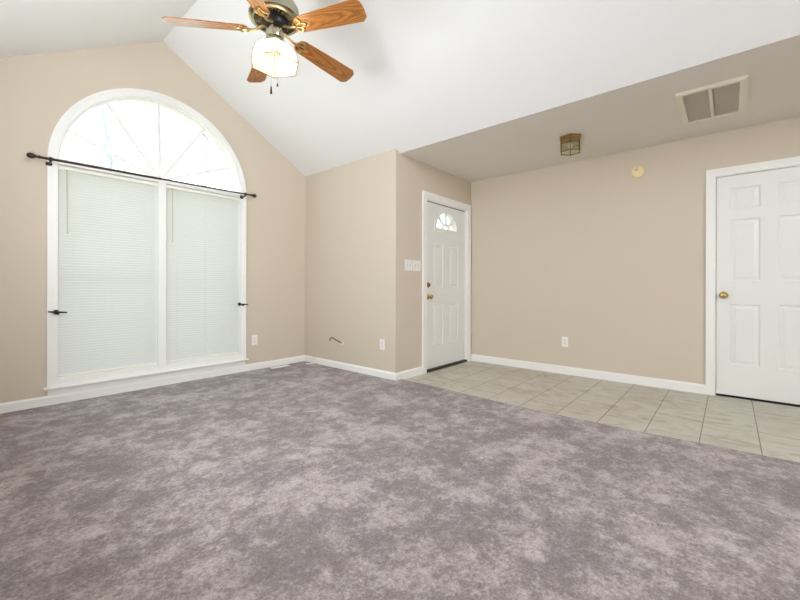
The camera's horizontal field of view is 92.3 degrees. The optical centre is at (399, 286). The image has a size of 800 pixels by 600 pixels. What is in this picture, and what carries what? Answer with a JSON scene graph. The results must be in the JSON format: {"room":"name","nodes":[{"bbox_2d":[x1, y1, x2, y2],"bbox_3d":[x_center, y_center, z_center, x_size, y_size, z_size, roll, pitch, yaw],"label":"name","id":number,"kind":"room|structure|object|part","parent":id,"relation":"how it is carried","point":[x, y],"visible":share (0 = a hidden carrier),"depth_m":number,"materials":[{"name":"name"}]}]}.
{"room":"living room","nodes":[
{"label":"living room","id":0,"kind":"room"},
{"bbox_2d":[0,41,304,402],"bbox_3d":[-2.434,-0.689,3.871,0.140,3.568,3.701,0,0,41],"label":"wall","id":1,"kind":"structure","parent":0,"point":[36,90],"depth_m":3.41,"materials":[{"name":"beige paint"}]},
{"bbox_2d":[43,88,248,395],"bbox_3d":[-2.407,-0.506,3.874,0.198,2.822,1.769,0,0,41],"label":"window","id":2,"kind":"structure","parent":1,"relation":"in","point":[55,385],"depth_m":3.79,"materials":[{"name":"white wood"}]},
{"bbox_2d":[48,310,66,314],"bbox_3d":[-2.844,0.209,3.184,0.094,0.039,0.122,0,0,41],"label":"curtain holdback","id":3,"kind":"object","parent":2,"relation":"attached to","point":[57,312],"visible":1,"depth_m":3.16,"materials":[{"name":"black metal"}]},
{"bbox_2d":[58,165,157,376],"bbox_3d":[-2.657,-0.134,3.538,0.049,1.802,0.745,0,0,41],"label":"window blind","id":4,"kind":"object","parent":2,"relation":"attached to","point":[107,223],"visible":0.88,"depth_m":3.50,"materials":[{"name":"white plastic"}]},
{"bbox_3d":[-2.666,0.758,3.544,0.026,0.018,0.741,0,0,41],"label":"rail","id":5,"kind":"part","parent":4,"relation":"part of","materials":[{"name":"white plastic"}]},
{"bbox_3d":[-2.654,-0.124,3.535,0.002,1.762,0.002,0,0,32],"label":"ladder cord","id":6,"kind":"part","parent":4,"relation":"part of","materials":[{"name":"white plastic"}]},
{"bbox_3d":[-2.479,-0.124,3.738,0.002,1.762,0.002,0,0,32],"label":"ladder cord","id":7,"kind":"part","parent":4,"relation":"part of","materials":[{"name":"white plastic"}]},
{"bbox_2d":[26,152,256,198],"bbox_3d":[-2.333,-1.042,3.776,0.108,0.088,1.937,0,0,41],"label":"curtain rod","id":8,"kind":"object","parent":2,"relation":"attached to","point":[29,155],"visible":1,"depth_m":3.45,"materials":[{"name":"brown metal"}]},
{"bbox_2d":[59,99,237,191],"bbox_3d":[-2.413,-1.450,3.881,0.040,0.792,1.583,0,0,41],"label":"fan light","id":9,"kind":"object","parent":2,"relation":"attached to","point":[203,129],"depth_m":3.86,"materials":[{"name":"clear glass"}]},
{"bbox_2d":[166,185,238,362],"bbox_3d":[-2.119,-0.133,4.165,0.049,1.802,0.762,0,0,41],"label":"window blind","id":10,"kind":"object","parent":2,"relation":"attached to","point":[202,227],"visible":0.95,"depth_m":4.14,"materials":[{"name":"white plastic"}]},
{"bbox_3d":[-2.127,0.759,4.171,0.026,0.018,0.758,0,0,41],"label":"rail","id":11,"kind":"part","parent":10,"relation":"part of","materials":[{"name":"white plastic"}]},
{"bbox_2d":[0,355,304,413],"bbox_3d":[-2.379,0.946,3.821,0.014,0.082,3.421,0,0,41],"label":"baseboard","id":12,"kind":"structure","parent":1,"relation":"attached to","point":[18,405],"depth_m":3.63,"materials":[{"name":"white wood"}]},
{"bbox_2d":[252,335,256,344],"bbox_3d":[-1.732,0.631,4.578,0.009,0.115,0.070,0,0,41],"label":"wall outlet","id":13,"kind":"object","parent":1,"relation":"attached to","point":[254,337],"visible":1,"depth_m":4.57,"materials":[{"name":"white plastic"}]},
{"bbox_2d":[305,149,403,372],"bbox_3d":[-0.611,-0.191,4.652,1.611,2.581,0.140,0,0,41],"label":"wall","id":14,"kind":"structure","parent":0,"point":[354,211],"depth_m":4.47,"materials":[{"name":"beige paint"}]},
{"bbox_2d":[305,355,395,379],"bbox_3d":[-0.654,0.950,4.585,1.609,0.082,0.014,0,0,41],"label":"baseboard","id":15,"kind":"structure","parent":14,"relation":"attached to","point":[345,366],"depth_m":4.47,"materials":[{"name":"white wood"}]},
{"bbox_2d":[380,339,384,349],"bbox_3d":[-0.194,0.627,4.194,0.070,0.115,0.009,0,0,41],"label":"wall outlet","id":16,"kind":"object","parent":14,"relation":"attached to","point":[382,341],"visible":1,"depth_m":4.19,"materials":[{"name":"white plastic"}]},
{"bbox_2d":[0,361,799,599],"bbox_3d":[1.368,1.048,1.719,8.440,0.112,5.114,0,0,41],"label":"floor","id":17,"kind":"structure","parent":0,"point":[299,480],"depth_m":1.86,"materials":[{"name":"carpet"}]},
{"bbox_2d":[0,0,799,176],"bbox_3d":[0.810,-1.989,1.169,8.580,1.314,3.824,0,0,41],"label":"ceiling","id":18,"kind":"structure","parent":0,"point":[427,72],"depth_m":3.00,"materials":[{"name":"white paint"}]},
{"bbox_2d":[162,0,366,93],"bbox_3d":[-0.776,-1.839,2.527,1.254,1.230,1.200,0,0,41],"label":"ceiling fan","id":19,"kind":"object","parent":18,"relation":"hanging from","point":[272,57],"visible":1,"depth_m":2.42,"materials":[{"name":"brown wood"}]},
{"bbox_3d":[-1.207,-1.637,2.395,0.487,0.006,0.143,-4,17,-13],"label":"blade","id":20,"kind":"part","parent":19,"relation":"part of","materials":[{"name":"brown wood"}]},
{"bbox_3d":[-1.022,-1.637,2.837,0.143,0.006,0.487,-19,6,-31],"label":"blade","id":21,"kind":"part","parent":19,"relation":"part of","materials":[{"name":"brown wood"}]},
{"bbox_3d":[-0.843,-1.637,2.083,0.143,0.006,0.487,16,5,3],"label":"blade","id":22,"kind":"part","parent":19,"relation":"part of","materials":[{"name":"brown wood"}]},
{"bbox_3d":[-0.897,-1.503,2.461,0.052,0.079,0.062,0,0,41],"label":"bulb","id":23,"kind":"part","parent":19,"relation":"part of","materials":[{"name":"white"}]},
{"bbox_3d":[-0.810,-1.505,2.489,0.280,0.137,0.320,0,0,41],"label":"lamp shade","id":24,"kind":"part","parent":19,"relation":"part of","materials":[{"name":"white glass"}]},
{"bbox_3d":[-0.795,-1.444,2.492,0.002,0.249,0.002,0,0,-40],"label":"pull chain","id":25,"kind":"part","parent":19,"relation":"part of","materials":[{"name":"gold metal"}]},
{"bbox_3d":[-0.794,-1.503,2.579,0.053,0.078,0.063,0,0,41],"label":"bulb","id":26,"kind":"part","parent":19,"relation":"part of","materials":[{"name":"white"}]},
{"bbox_3d":[-0.544,-1.636,2.799,0.143,0.006,0.487,-20,-17,38],"label":"blade","id":27,"kind":"part","parent":19,"relation":"part of","materials":[{"name":"brown wood"}]},
{"bbox_3d":[-0.434,-1.636,2.332,0.487,0.006,0.143,4,-14,23],"label":"blade","id":28,"kind":"part","parent":19,"relation":"part of","materials":[{"name":"brown wood"}]},
{"bbox_2d":[404,155,470,370],"bbox_3d":[0.453,-0.189,4.763,0.139,2.581,1.691,0,0,41],"label":"wall","id":29,"kind":"structure","parent":0,"point":[419,176],"depth_m":4.32,"materials":[{"name":"beige paint"}]},
{"bbox_2d":[395,366,422,380],"bbox_3d":[0.107,0.957,4.244,0.014,0.088,0.487,0,0,41],"label":"baseboard","id":30,"kind":"structure","parent":29,"relation":"attached to","point":[417,371],"depth_m":4.23,"materials":[{"name":"white wood"}]},
{"bbox_2d":[405,259,412,270],"bbox_3d":[0.101,-0.242,4.233,0.017,0.120,0.132,0,0,41],"label":"light switch","id":31,"kind":"object","parent":29,"relation":"attached to","point":[408,263],"visible":1,"depth_m":4.24,"materials":[{"name":"white plastic"}]},
{"bbox_2d":[413,260,420,270],"bbox_3d":[0.195,-0.242,4.342,0.017,0.120,0.132,0,0,41],"label":"light switch","id":32,"kind":"object","parent":29,"relation":"attached to","point":[416,263],"visible":1,"depth_m":4.34,"materials":[{"name":"white plastic"}]},
{"bbox_2d":[422,190,470,373],"bbox_3d":[0.567,-0.054,4.861,0.184,2.111,1.067,0,0,41],"label":"door","id":33,"kind":"structure","parent":29,"relation":"in","point":[446,254],"depth_m":4.81,"materials":[{"name":"white wood"}]},
{"bbox_2d":[438,214,453,229],"bbox_3d":[0.575,-0.828,4.849,0.034,0.216,0.340,0,0,41],"label":"window","id":34,"kind":"structure","parent":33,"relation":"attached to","point":[451,216],"depth_m":4.85,"materials":[{"name":"glass"}]},
{"bbox_3d":[0.570,-0.827,4.853,0.064,0.277,0.539,0,0,41],"label":"fan light frame","id":35,"kind":"part","parent":33,"relation":"part of","materials":[{"name":"white"}]},
{"bbox_2d":[400,35,799,181],"bbox_3d":[3.067,-1.488,2.561,6.969,0.120,1.631,0,0,41],"label":"ceiling","id":36,"kind":"structure","parent":0,"point":[646,113],"depth_m":3.33,"materials":[{"name":"white paint"}]},
{"bbox_2d":[560,133,580,155],"bbox_3d":[1.628,-1.357,3.673,0.206,0.148,0.203,0,0,41],"label":"lantern","id":37,"kind":"object","parent":36,"relation":"attached to","point":[570,138],"visible":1,"depth_m":3.65,"materials":[{"name":"gold metal"}]},
{"bbox_2d":[675,75,747,124],"bbox_3d":[2.413,-1.421,2.974,0.405,0.016,0.678,0,0,41],"label":"ceiling vent","id":38,"kind":"object","parent":36,"relation":"in","point":[725,98],"visible":1,"depth_m":2.93,"materials":[{"name":"silver metal"}]},
{"bbox_3d":[2.413,-1.428,2.974,0.365,0.002,0.638,0,0,41],"label":"plate","id":39,"kind":"part","parent":38,"relation":"part of","materials":[{"name":"beige metal"}]},
{"bbox_2d":[471,117,799,384],"bbox_3d":[3.549,-0.169,3.127,6.689,2.555,0.140,0,0,41],"label":"wall","id":40,"kind":"structure","parent":0,"point":[601,257],"depth_m":4.16,"materials":[{"name":"beige paint"}]},
{"bbox_2d":[562,337,567,346],"bbox_3d":[1.905,0.633,4.439,0.070,0.115,0.009,0,0,41],"label":"wall outlet","id":41,"kind":"object","parent":40,"relation":"attached to","point":[564,339],"visible":1,"depth_m":4.43,"materials":[{"name":"white plastic"}]},
{"bbox_2d":[471,354,705,393],"bbox_3d":[1.915,0.960,4.427,2.518,0.090,0.014,0,0,41],"label":"baseboard","id":42,"kind":"structure","parent":40,"relation":"attached to","point":[611,376],"depth_m":4.20,"materials":[{"name":"white wood"}]},
{"bbox_2d":[632,166,644,177],"bbox_3d":[2.451,-1.190,3.954,0.122,0.122,0.039,0,0,41],"label":"smoke detector","id":43,"kind":"object","parent":40,"relation":"attached to","point":[638,171],"visible":1,"depth_m":3.94,"materials":[{"name":"beige plastic"}]},
{"bbox_2d":[706,156,799,406],"bbox_3d":[3.236,-0.042,3.363,0.869,2.099,0.190,0,0,41],"label":"door","id":44,"kind":"structure","parent":40,"relation":"in","point":[753,216],"depth_m":3.41,"materials":[{"name":"white wood"}]},
{"bbox_3d":[2.961,0.075,3.517,0.064,0.064,0.066,0,0,41],"label":"knob","id":45,"kind":"part","parent":44,"relation":"part of","materials":[{"name":"gold metal"}]},
{"label":"outside","id":46,"kind":"structure","parent":0,"visible":0},
{"bbox_3d":[-18.765,1.384,16.110,40.540,0.150,80.000,0,0,41],"label":"ground","id":47,"kind":"structure","parent":46,"visible":0},
{"bbox_2d":[93,105,112,167],"bbox_3d":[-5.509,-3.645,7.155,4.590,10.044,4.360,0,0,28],"label":"window pane","id":48,"kind":"object","parent":47,"relation":"on","point":[101,128],"visible":0.02,"depth_m":7.57,"materials":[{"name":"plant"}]},
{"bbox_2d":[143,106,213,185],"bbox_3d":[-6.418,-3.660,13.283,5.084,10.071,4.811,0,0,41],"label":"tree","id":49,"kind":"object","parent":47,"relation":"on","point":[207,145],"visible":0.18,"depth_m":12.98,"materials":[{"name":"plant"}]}
]}

